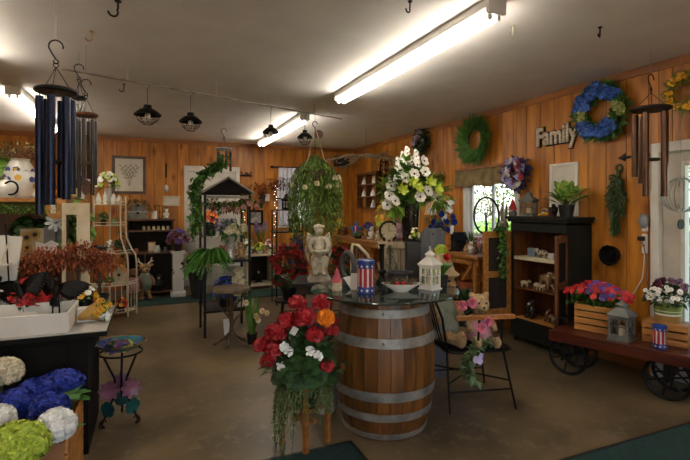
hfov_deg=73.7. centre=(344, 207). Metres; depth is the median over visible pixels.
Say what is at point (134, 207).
tin box
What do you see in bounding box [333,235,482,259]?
countertop
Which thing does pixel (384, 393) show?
wine barrel
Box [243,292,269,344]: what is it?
potted plant
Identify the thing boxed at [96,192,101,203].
jar
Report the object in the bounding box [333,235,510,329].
counter
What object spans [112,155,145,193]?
picture frame
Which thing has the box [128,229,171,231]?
shelf
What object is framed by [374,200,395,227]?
flower arrangement
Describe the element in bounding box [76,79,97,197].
wind chime
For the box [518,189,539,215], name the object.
lantern
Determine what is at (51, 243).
gift bag
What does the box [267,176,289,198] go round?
flower arrangement
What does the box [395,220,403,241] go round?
easel
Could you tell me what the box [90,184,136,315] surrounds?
corner shelf
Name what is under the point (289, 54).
ceiling
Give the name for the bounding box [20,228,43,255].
wall plaque
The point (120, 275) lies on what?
birdhouse
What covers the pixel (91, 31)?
ceiling hook
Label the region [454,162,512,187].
window valance
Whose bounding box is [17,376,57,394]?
pick
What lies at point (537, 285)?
animal figurine
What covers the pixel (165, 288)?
shelf
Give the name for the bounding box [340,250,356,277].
ring sculpture
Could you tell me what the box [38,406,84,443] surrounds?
pick
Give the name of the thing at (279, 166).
window
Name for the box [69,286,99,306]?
flower arrangement
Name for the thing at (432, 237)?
box
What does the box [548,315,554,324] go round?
animal figurine
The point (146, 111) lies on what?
hanging lantern
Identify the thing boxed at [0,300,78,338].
display tray
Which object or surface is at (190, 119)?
hanging lantern
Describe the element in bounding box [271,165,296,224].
lace curtain
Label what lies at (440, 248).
posy
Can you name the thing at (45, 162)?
wind chime
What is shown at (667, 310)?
planter
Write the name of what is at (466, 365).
flower garland
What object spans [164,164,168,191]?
wall lantern
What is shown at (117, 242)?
potted plant
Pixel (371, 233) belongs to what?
animal figurine
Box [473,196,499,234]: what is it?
tree ornament
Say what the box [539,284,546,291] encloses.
animal figurine
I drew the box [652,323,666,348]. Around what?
canister
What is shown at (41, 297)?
flower arrangement
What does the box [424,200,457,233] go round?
bouquet
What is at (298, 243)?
flower arrangement
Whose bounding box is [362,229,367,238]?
animal figurine
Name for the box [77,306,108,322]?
box
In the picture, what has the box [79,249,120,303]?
plant
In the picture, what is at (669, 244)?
door
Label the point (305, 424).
plant stand
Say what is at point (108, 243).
flower arrangement
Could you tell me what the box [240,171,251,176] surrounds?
iron hook
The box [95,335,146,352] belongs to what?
glass dish
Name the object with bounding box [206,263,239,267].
shelf
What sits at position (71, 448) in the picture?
crate
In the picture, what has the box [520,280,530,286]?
animal figurine
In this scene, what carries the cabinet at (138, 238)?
on the floor
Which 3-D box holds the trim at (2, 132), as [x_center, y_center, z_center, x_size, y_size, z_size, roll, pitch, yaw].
[-3.334,-1.222,8.406,7.632,0.074,0.017,0,0,-23]
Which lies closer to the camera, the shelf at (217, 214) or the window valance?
the window valance
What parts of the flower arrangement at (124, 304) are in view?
pot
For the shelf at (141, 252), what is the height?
0.022 m
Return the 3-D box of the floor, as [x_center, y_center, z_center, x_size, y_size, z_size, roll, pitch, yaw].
[-1.118,1.520,3.273,7.900,0.120,11.500,0,0,-23]
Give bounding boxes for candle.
[450,226,453,233]
[619,326,624,336]
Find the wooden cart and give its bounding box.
[549,314,689,400]
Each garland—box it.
[0,202,76,215]
[117,198,153,260]
[457,297,499,389]
[493,224,508,280]
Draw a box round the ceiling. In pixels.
[0,0,689,148]
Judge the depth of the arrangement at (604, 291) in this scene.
3.91 m
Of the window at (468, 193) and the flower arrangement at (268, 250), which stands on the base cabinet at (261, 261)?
the flower arrangement at (268, 250)
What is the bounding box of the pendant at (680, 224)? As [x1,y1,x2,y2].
[677,219,684,228]
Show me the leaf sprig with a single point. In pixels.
(76, 393)
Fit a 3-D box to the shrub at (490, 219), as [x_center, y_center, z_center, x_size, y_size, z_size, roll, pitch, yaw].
[3.555,0.873,9.558,2.392,1.585,2.421,0,0,43]
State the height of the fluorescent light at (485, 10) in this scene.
0.118 m
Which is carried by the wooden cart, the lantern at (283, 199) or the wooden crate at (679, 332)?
the wooden crate at (679, 332)
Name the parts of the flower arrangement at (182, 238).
pot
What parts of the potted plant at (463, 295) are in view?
pot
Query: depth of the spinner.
3.75 m
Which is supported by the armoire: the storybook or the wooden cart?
the storybook
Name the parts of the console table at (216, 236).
leg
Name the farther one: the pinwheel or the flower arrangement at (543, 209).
the flower arrangement at (543, 209)
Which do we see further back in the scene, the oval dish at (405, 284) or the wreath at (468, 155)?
the wreath at (468, 155)
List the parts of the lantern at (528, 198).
plate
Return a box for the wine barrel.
[334,302,434,441]
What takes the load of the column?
on the floor mat at (165, 300)
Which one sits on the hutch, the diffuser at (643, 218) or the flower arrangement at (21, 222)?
the flower arrangement at (21, 222)
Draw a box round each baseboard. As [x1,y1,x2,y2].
[94,272,334,291]
[471,310,645,371]
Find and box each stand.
[98,346,142,428]
[148,242,155,251]
[274,297,296,314]
[279,386,330,454]
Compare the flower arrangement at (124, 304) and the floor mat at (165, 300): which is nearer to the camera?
the flower arrangement at (124, 304)
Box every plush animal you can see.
[124,268,142,302]
[137,257,154,299]
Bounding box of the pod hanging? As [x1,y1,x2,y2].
[378,149,388,180]
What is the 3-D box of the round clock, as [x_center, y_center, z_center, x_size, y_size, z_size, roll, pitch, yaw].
[0.431,0.224,4.495,0.204,0.204,0.050,0,0,20]
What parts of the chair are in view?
frame, leg, seat, seat frame, arm post, leg, arm post, leg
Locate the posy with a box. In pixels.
[434,244,452,285]
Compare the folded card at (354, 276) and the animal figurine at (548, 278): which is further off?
the animal figurine at (548, 278)
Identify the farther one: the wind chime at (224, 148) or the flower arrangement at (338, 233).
the flower arrangement at (338, 233)
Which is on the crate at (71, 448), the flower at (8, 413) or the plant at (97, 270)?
the flower at (8, 413)
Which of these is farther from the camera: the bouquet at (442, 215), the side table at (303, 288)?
the bouquet at (442, 215)
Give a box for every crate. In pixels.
[18,400,82,459]
[574,300,620,334]
[642,316,689,348]
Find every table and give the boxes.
[0,305,114,454]
[194,214,243,278]
[211,284,250,349]
[292,275,375,336]
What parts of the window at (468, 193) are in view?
sash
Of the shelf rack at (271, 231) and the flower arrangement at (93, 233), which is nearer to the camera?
the flower arrangement at (93, 233)
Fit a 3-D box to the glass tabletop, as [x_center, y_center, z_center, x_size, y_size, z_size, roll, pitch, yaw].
[0.267,0.556,3.150,1.006,0.015,1.006,0,0,-23]
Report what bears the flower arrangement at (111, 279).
on the corner shelf at (127, 309)
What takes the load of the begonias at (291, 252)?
on the stand at (281, 300)
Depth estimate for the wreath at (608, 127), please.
4.33 m
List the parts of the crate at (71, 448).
panel, corner post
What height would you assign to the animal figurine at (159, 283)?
0.275 m
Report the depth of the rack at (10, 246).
3.01 m
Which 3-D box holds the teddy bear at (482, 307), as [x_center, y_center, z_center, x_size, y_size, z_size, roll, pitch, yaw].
[1.025,0.832,3.459,0.235,0.388,0.300,0,0,-6]
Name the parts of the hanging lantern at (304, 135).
lamp shade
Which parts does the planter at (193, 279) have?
planter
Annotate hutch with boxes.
[0,198,74,303]
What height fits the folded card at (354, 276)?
0.107 m
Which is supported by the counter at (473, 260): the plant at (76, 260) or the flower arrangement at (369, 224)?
the flower arrangement at (369, 224)
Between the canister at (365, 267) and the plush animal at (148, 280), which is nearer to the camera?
the canister at (365, 267)
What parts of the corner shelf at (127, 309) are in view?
post, rim rail, shelf, rim rail, post, shelf, shelf, post, shelf, post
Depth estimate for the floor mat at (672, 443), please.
2.77 m
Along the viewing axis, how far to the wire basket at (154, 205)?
7.83 m
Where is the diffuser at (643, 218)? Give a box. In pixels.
[639,213,648,230]
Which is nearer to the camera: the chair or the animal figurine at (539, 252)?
the chair
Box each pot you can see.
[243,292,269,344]
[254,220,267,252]
[281,287,295,299]
[441,274,448,285]
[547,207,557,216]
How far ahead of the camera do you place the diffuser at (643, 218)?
4.03 m
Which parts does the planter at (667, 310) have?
pot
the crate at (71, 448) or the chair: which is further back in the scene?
the chair
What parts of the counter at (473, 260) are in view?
leg, leg, rail, leg, leg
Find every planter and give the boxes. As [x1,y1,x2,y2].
[171,252,218,298]
[641,276,689,323]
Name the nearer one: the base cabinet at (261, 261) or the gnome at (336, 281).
the gnome at (336, 281)
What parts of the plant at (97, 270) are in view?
pot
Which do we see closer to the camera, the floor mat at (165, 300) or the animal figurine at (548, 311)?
the animal figurine at (548, 311)
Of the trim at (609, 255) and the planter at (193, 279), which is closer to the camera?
the trim at (609, 255)
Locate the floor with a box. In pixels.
[83,283,689,459]
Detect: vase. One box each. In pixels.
[2,158,34,197]
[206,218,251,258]
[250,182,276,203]
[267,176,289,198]
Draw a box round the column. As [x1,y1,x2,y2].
[170,250,185,296]
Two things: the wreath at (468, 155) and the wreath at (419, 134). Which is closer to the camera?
the wreath at (468, 155)
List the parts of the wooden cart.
pull handle, rail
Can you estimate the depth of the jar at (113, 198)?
6.25 m
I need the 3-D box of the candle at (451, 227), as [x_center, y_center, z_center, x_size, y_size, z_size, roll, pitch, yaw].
[1.392,0.284,5.985,0.043,0.110,0.044,0,0,-23]
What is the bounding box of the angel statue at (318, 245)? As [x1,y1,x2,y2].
[305,224,331,282]
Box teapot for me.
[0,177,18,197]
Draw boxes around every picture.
[115,158,142,190]
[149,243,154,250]
[165,198,177,203]
[251,212,260,222]
[552,165,574,212]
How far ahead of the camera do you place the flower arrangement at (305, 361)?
2.72 m
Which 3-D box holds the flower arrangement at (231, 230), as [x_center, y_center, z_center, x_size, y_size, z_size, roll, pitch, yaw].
[-1.376,0.357,5.423,0.524,0.480,0.391,0,0,5]
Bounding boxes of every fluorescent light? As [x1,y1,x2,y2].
[5,85,56,132]
[257,113,309,145]
[334,0,505,103]
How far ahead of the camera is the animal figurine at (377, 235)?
7.90 m
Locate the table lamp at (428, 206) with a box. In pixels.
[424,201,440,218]
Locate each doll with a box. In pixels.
[422,249,466,348]
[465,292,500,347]
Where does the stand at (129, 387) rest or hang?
on the floor
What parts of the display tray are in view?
panel, panel, panel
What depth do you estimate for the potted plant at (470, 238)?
5.96 m
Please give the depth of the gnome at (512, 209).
5.09 m
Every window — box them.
[278,166,315,226]
[463,175,519,242]
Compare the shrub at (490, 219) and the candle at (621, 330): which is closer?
the candle at (621, 330)
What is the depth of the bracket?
4.25 m
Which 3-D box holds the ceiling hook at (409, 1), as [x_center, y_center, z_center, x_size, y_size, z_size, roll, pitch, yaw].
[0.384,-1.220,2.788,0.029,0.080,0.061,0,0,44]
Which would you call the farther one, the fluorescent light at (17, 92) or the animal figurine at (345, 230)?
the animal figurine at (345, 230)
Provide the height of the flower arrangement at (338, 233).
0.349 m
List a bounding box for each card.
[20,312,36,315]
[223,319,229,334]
[342,276,350,288]
[351,273,357,289]
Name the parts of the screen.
rail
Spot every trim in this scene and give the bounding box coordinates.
[0,130,352,152]
[353,53,689,152]
[598,245,620,265]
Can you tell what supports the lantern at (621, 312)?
on the wooden cart
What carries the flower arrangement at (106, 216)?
on the corner shelf at (127, 309)
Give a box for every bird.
[0,272,47,311]
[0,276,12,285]
[30,275,90,313]
[551,204,557,216]
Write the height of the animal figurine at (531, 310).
0.211 m
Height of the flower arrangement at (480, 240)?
0.208 m
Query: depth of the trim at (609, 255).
4.37 m
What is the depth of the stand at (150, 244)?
7.71 m
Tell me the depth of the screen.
3.92 m
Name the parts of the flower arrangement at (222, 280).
pot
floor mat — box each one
[111,288,282,307]
[262,440,367,459]
[559,422,689,459]
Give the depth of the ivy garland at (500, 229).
4.97 m
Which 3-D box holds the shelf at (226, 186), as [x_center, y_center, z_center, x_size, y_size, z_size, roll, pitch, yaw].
[-1.438,0.549,5.487,0.612,1.821,0.635,0,0,-23]
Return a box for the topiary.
[384,244,397,278]
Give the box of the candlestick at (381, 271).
[375,244,386,282]
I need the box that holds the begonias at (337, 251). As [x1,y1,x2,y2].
[326,245,349,274]
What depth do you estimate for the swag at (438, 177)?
6.94 m
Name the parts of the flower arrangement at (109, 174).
pot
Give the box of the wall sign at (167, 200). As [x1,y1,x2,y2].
[163,196,179,205]
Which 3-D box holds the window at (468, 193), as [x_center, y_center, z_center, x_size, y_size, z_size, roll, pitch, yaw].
[1.902,-0.033,5.968,0.155,0.985,1.090,0,0,-23]
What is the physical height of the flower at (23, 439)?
0.313 m
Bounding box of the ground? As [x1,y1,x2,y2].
[474,222,689,263]
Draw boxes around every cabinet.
[126,218,174,293]
[244,252,274,287]
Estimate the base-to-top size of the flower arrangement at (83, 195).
0.252 m
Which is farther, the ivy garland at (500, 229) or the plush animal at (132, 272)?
the plush animal at (132, 272)
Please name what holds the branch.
hanging from the ceiling
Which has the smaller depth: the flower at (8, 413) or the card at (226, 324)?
the flower at (8, 413)
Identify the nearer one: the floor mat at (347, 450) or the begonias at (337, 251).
the floor mat at (347, 450)
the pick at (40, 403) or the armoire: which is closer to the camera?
the pick at (40, 403)
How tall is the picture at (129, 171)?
0.577 m
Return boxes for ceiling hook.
[85,30,93,41]
[107,0,121,16]
[405,0,411,12]
[510,25,514,36]
[597,26,601,37]
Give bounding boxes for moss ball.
[58,238,73,254]
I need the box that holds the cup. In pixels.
[547,253,554,259]
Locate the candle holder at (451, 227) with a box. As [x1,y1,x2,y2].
[449,226,454,250]
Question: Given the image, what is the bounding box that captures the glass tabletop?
[310,277,459,305]
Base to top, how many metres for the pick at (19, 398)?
0.326 m
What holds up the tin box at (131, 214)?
on the cabinet at (138, 238)
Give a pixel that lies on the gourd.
(74, 196)
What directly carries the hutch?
on the floor
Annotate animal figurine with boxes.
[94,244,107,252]
[154,273,163,289]
[163,209,168,218]
[235,241,245,258]
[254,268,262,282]
[342,227,347,234]
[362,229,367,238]
[367,226,374,238]
[374,230,379,240]
[383,235,392,242]
[463,245,467,253]
[467,241,473,252]
[472,246,477,254]
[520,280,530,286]
[524,298,536,318]
[533,248,547,257]
[534,283,540,289]
[539,272,554,289]
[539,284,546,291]
[543,308,551,322]
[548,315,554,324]
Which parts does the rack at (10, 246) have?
rod, rod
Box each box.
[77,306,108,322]
[128,211,147,218]
[129,203,146,210]
[404,241,420,278]
[417,228,444,376]
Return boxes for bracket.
[618,153,649,160]
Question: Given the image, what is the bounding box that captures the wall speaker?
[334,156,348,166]
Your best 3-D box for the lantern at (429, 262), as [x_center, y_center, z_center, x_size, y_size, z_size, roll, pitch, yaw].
[0.577,0.404,3.120,0.123,0.290,0.123,0,0,-43]
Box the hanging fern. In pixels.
[285,121,344,254]
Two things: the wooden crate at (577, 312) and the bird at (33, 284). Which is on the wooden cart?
the wooden crate at (577, 312)
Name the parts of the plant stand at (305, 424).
leg, leg, leg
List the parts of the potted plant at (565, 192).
pot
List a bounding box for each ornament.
[349,221,362,236]
[350,243,374,276]
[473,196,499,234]
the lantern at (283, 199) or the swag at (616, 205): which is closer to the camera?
the swag at (616, 205)
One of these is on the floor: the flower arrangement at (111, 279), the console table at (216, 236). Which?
the console table at (216, 236)
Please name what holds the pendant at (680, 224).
attached to the spinner
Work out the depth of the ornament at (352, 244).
4.54 m
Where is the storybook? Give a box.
[527,248,538,256]
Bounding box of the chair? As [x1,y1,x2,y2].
[430,301,516,413]
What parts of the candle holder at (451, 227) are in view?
post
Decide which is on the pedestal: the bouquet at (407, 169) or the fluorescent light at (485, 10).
the bouquet at (407, 169)
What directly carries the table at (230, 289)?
on the floor
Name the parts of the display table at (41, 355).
cabinet door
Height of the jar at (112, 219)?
0.090 m
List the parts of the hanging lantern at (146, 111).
lamp shade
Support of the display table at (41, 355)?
on the floor
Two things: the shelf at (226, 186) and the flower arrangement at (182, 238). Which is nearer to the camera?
the shelf at (226, 186)
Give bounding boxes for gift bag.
[35,240,57,255]
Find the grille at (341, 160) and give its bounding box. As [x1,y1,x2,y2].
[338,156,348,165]
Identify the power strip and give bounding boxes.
[632,234,648,293]
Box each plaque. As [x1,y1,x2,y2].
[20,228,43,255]
[44,226,61,252]
[45,199,65,218]
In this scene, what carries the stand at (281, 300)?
on the floor
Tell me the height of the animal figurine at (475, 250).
0.106 m
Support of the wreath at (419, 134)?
attached to the wall at (514, 131)
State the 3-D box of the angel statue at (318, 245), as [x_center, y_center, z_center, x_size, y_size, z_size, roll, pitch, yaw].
[-0.257,0.445,4.578,0.281,0.569,0.258,0,0,-7]
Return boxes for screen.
[62,203,89,298]
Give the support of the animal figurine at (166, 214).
on the cabinet at (138, 238)
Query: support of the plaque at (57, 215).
hanging from the hutch
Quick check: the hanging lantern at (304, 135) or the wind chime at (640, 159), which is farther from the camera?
the hanging lantern at (304, 135)
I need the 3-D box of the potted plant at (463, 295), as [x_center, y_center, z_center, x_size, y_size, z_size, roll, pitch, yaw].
[1.211,1.133,4.701,0.520,0.655,0.489,0,0,30]
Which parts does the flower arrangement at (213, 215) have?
pot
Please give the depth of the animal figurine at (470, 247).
5.67 m
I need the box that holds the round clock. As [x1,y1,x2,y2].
[379,221,395,240]
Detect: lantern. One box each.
[133,83,161,124]
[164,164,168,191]
[179,93,201,131]
[262,107,278,140]
[281,193,291,209]
[288,215,299,231]
[297,130,312,145]
[417,246,442,290]
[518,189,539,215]
[605,296,637,342]
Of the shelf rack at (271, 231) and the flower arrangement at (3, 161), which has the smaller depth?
the flower arrangement at (3, 161)
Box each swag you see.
[186,154,233,241]
[202,195,262,216]
[375,171,444,200]
[603,164,627,237]
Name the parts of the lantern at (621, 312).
corner post, plate, corner post, corner post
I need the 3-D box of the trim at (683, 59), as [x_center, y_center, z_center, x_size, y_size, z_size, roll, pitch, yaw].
[2.381,-1.222,4.731,0.017,0.074,11.250,0,0,-23]
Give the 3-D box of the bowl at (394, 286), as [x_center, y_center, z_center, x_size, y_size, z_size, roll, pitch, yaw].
[0.368,0.521,3.020,0.260,0.056,0.150,0,0,0]
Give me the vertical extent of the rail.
0.147 m
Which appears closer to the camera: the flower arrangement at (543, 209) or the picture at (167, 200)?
the flower arrangement at (543, 209)
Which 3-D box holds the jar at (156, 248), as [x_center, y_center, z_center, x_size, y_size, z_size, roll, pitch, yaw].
[-3.149,0.681,7.702,0.120,0.115,0.120,0,0,-23]
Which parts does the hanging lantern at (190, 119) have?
lamp shade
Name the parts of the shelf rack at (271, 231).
shelf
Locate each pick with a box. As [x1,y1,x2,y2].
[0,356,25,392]
[0,388,34,419]
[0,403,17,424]
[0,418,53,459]
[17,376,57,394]
[24,391,71,420]
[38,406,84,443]
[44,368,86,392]
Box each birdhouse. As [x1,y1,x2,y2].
[111,264,126,284]
[450,232,467,251]
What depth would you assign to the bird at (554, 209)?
4.54 m
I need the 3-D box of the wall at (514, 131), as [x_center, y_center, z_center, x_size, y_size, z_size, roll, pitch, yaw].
[2.422,0.100,4.814,0.120,2.720,11.370,0,0,-23]
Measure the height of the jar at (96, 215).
0.150 m
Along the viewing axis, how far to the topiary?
3.52 m
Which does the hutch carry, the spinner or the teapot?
the teapot
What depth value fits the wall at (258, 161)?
8.55 m
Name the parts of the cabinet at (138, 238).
panel, panel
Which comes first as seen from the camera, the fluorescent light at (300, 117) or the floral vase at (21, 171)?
the floral vase at (21, 171)
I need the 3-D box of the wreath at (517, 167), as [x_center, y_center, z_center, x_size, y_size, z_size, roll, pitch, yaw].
[2.004,-0.388,5.411,0.176,0.474,0.472,0,0,-23]
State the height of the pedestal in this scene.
1.135 m
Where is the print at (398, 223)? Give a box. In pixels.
[396,220,401,237]
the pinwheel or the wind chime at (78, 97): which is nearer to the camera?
the wind chime at (78, 97)
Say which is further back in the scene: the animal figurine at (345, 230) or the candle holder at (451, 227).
the animal figurine at (345, 230)
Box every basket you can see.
[154,205,164,218]
[458,279,482,298]
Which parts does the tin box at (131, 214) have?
lid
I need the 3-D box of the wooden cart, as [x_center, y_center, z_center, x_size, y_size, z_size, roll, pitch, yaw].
[2.349,1.210,3.705,0.460,0.501,1.346,0,0,-43]
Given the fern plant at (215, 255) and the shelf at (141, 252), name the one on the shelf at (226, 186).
the fern plant at (215, 255)
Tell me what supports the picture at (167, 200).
attached to the wall sign at (167, 200)
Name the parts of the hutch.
shelf, panel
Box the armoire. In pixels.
[483,216,594,354]
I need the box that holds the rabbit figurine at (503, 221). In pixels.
[498,203,508,229]
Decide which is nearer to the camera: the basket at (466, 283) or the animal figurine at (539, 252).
the animal figurine at (539, 252)
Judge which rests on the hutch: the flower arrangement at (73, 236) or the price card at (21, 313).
the flower arrangement at (73, 236)
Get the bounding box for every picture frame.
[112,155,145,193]
[247,210,262,224]
[549,161,578,215]
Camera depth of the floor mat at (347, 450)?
2.70 m
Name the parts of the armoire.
door, panel, panel, door, panel, panel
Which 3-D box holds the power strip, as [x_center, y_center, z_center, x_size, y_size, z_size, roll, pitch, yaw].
[2.619,0.532,4.117,0.059,0.604,0.217,0,0,-23]
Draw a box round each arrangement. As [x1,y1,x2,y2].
[0,149,8,179]
[7,216,48,241]
[7,277,51,310]
[61,217,75,242]
[67,198,96,242]
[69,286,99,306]
[75,174,90,198]
[92,275,105,284]
[95,171,120,203]
[98,211,108,224]
[102,276,114,285]
[104,240,112,252]
[104,338,135,355]
[114,297,127,311]
[166,228,189,250]
[202,211,218,235]
[212,275,240,306]
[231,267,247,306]
[243,239,253,253]
[253,242,264,253]
[253,294,349,456]
[264,239,274,253]
[288,234,304,274]
[335,218,345,234]
[352,232,363,238]
[362,222,372,236]
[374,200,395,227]
[409,227,419,241]
[477,236,482,251]
[538,208,548,216]
[563,280,635,328]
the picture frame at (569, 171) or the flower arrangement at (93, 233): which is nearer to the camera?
the flower arrangement at (93, 233)
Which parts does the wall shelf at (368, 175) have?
shelf, rail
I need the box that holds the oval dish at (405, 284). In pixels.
[378,272,424,291]
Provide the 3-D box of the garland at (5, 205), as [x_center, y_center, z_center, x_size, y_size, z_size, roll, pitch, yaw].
[-2.584,0.010,3.875,0.773,0.131,0.090,0,0,-23]
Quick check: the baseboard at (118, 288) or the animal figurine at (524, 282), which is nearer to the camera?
the animal figurine at (524, 282)
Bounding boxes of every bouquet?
[75,297,112,321]
[375,146,455,240]
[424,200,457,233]
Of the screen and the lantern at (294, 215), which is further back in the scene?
the lantern at (294, 215)
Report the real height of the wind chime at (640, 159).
1.170 m
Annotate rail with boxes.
[62,65,341,119]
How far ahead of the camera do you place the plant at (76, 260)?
3.18 m
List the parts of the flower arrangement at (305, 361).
pot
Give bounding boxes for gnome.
[332,268,341,290]
[508,198,516,215]
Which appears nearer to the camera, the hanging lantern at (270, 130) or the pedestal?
the pedestal
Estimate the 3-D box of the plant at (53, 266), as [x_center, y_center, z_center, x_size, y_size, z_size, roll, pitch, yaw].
[-2.040,0.486,3.113,0.346,0.468,0.272,0,0,-23]
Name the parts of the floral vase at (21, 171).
painted flower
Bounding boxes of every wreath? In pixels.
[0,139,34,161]
[410,128,431,155]
[453,113,492,168]
[499,155,532,194]
[569,77,633,143]
[660,69,689,115]
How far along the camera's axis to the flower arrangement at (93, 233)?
4.12 m
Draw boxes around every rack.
[0,224,22,304]
[270,210,303,305]
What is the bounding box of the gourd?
[71,189,81,198]
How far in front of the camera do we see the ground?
41.01 m
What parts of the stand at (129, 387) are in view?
leg, leg, leg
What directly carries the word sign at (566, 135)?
attached to the wall at (514, 131)
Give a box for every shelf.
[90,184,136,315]
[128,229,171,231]
[128,250,170,254]
[144,286,171,293]
[198,176,254,337]
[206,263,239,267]
[210,214,239,215]
[356,171,381,208]
[514,284,554,295]
[516,315,554,327]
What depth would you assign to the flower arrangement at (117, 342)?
3.13 m
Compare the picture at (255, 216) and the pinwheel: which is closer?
the pinwheel
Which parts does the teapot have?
handle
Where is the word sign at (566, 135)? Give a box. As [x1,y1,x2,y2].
[536,121,577,148]
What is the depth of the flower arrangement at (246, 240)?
8.31 m
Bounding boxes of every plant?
[15,246,71,300]
[54,238,104,299]
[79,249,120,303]
[110,239,128,252]
[182,247,233,279]
[453,287,479,326]
[464,231,477,245]
[540,179,591,216]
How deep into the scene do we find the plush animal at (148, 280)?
7.23 m
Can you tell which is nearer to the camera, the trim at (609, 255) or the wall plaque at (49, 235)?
the wall plaque at (49, 235)
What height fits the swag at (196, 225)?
0.980 m
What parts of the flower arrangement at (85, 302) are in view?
pot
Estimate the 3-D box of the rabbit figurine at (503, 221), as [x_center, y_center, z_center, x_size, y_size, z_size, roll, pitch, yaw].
[1.881,0.253,5.448,0.189,0.617,0.206,0,0,-23]
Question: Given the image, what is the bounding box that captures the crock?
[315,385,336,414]
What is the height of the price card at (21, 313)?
0.090 m
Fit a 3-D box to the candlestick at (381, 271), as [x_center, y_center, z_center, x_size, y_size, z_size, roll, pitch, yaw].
[0.272,0.406,3.380,0.100,0.285,0.100,0,0,-23]
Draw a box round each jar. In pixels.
[95,214,99,224]
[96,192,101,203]
[103,190,108,203]
[110,218,117,224]
[111,193,115,203]
[151,211,156,218]
[153,245,160,251]
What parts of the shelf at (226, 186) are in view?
post, post, shelf, roof panel, post, post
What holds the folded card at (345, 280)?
on the glass tabletop
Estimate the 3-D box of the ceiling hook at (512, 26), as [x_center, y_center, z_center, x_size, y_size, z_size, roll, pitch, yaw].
[1.151,-1.220,3.173,0.029,0.080,0.061,0,0,44]
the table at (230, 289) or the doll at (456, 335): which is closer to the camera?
the doll at (456, 335)
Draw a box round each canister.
[357,259,374,293]
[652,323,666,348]
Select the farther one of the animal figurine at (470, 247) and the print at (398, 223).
the animal figurine at (470, 247)
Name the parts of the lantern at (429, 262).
corner post, plate, corner post, corner post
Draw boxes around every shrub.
[474,184,513,232]
[480,217,510,231]
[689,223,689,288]
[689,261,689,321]
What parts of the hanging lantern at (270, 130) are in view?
lamp shade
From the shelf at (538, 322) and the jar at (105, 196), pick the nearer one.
the shelf at (538, 322)
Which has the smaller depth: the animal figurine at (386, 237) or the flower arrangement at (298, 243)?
the animal figurine at (386, 237)
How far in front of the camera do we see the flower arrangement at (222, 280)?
5.39 m
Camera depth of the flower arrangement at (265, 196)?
9.06 m
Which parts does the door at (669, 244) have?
panel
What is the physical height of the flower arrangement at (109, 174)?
0.453 m
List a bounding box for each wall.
[0,135,353,282]
[354,62,689,373]
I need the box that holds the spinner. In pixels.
[660,178,689,228]
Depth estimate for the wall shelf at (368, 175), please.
9.09 m
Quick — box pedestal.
[375,241,404,276]
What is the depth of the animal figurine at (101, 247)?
6.18 m
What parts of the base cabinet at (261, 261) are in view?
panel, panel, panel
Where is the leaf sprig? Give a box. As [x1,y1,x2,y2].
[63,384,89,409]
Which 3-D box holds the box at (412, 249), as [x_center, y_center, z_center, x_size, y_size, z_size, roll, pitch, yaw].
[0.589,0.877,4.010,0.121,1.165,0.166,0,0,0]
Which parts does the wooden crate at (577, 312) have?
panel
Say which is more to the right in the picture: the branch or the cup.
the cup
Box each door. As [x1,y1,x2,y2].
[184,165,239,286]
[650,139,689,383]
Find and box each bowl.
[382,282,420,291]
[387,270,412,280]
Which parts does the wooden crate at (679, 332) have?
panel, board, panel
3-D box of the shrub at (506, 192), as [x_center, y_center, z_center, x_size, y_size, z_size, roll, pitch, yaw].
[4.622,-0.527,13.404,4.488,4.396,4.557,0,0,19]
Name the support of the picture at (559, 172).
attached to the picture frame at (569, 171)
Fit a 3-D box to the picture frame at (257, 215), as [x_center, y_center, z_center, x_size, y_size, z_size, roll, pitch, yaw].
[-1.770,0.188,9.065,0.317,0.296,0.024,0,0,-23]
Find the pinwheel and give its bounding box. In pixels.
[44,217,66,242]
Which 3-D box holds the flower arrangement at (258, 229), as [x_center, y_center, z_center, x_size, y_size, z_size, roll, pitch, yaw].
[-1.588,0.532,8.637,0.266,0.613,0.190,0,0,-23]
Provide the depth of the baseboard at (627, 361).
4.28 m
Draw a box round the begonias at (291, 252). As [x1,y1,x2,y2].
[268,243,308,299]
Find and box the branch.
[324,151,396,172]
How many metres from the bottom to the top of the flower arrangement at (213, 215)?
0.459 m
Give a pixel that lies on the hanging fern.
(315, 179)
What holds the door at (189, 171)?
in the wall at (258, 161)
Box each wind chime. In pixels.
[33,39,77,213]
[72,64,85,187]
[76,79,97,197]
[216,128,231,170]
[630,74,672,196]

